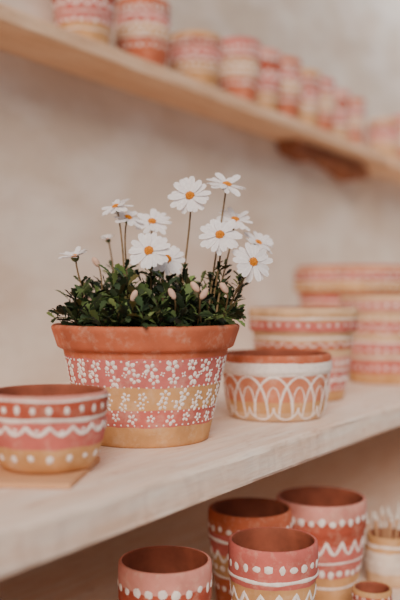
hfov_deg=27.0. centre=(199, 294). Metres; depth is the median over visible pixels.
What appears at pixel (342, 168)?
shelf bracket
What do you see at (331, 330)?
pot
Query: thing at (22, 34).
wooden ledge
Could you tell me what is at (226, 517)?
flower pot
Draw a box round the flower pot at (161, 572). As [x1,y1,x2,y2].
[117,545,211,599]
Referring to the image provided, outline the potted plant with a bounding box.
[46,173,272,448]
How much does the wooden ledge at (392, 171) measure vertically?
0.033 m
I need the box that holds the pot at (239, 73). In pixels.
[218,37,260,102]
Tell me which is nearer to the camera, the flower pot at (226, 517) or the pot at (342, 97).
the flower pot at (226, 517)
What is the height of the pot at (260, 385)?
0.086 m
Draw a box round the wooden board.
[0,456,99,488]
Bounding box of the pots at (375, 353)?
[339,295,399,384]
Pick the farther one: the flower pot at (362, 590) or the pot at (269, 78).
the pot at (269, 78)
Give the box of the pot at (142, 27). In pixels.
[115,0,170,66]
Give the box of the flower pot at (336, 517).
[276,486,366,599]
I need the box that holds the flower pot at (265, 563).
[228,527,318,599]
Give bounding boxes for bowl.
[0,384,108,473]
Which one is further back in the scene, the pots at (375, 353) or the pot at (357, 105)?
the pot at (357, 105)
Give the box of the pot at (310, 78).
[297,69,320,126]
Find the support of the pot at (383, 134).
on the wooden ledge at (392, 171)
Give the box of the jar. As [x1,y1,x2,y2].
[364,503,399,587]
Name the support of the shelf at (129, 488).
attached to the wall
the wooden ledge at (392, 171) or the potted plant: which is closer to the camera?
the potted plant
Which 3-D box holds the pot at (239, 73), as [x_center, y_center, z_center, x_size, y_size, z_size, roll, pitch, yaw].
[0.089,-0.513,1.944,0.105,0.147,0.105,0,0,33]
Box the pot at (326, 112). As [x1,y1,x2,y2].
[317,77,334,131]
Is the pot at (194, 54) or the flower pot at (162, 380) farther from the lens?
the pot at (194, 54)
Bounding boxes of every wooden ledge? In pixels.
[0,3,390,166]
[367,156,399,182]
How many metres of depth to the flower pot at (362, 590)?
1.06 m
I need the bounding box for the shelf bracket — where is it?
[276,138,368,181]
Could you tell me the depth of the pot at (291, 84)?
2.08 m
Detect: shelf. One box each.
[0,372,399,577]
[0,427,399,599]
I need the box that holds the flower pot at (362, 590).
[351,581,392,599]
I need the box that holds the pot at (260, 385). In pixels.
[223,349,331,421]
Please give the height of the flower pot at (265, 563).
0.140 m
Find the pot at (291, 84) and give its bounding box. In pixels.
[277,56,301,118]
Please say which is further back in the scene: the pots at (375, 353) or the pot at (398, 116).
the pot at (398, 116)
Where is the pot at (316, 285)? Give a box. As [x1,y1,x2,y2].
[294,264,399,306]
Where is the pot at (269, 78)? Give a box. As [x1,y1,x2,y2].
[255,47,281,110]
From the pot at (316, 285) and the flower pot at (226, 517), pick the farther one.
the pot at (316, 285)
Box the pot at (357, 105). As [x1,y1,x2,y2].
[347,97,364,144]
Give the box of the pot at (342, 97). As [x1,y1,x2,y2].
[331,89,349,138]
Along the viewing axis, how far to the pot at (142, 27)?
1.59 m
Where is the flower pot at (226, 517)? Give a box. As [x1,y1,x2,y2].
[208,497,292,599]
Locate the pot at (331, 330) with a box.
[249,307,357,401]
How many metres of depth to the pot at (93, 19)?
1.45 m
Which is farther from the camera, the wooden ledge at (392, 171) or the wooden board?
the wooden ledge at (392, 171)
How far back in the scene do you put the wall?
1.83 m
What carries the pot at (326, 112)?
on the wooden ledge at (22, 34)
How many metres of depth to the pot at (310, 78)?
2.19 m
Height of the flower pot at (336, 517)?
0.139 m
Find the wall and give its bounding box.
[0,0,399,386]
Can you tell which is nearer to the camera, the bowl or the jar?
the bowl
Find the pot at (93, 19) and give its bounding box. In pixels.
[52,0,115,44]
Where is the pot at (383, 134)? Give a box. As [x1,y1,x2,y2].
[368,118,399,156]
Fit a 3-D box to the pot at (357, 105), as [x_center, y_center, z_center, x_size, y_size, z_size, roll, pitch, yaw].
[0.456,-0.513,2.514,0.085,0.147,0.086,0,0,33]
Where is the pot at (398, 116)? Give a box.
[391,115,399,157]
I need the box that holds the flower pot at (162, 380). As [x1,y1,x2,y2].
[51,322,239,448]
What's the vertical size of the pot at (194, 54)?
0.112 m
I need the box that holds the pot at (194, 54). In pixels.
[168,30,221,86]

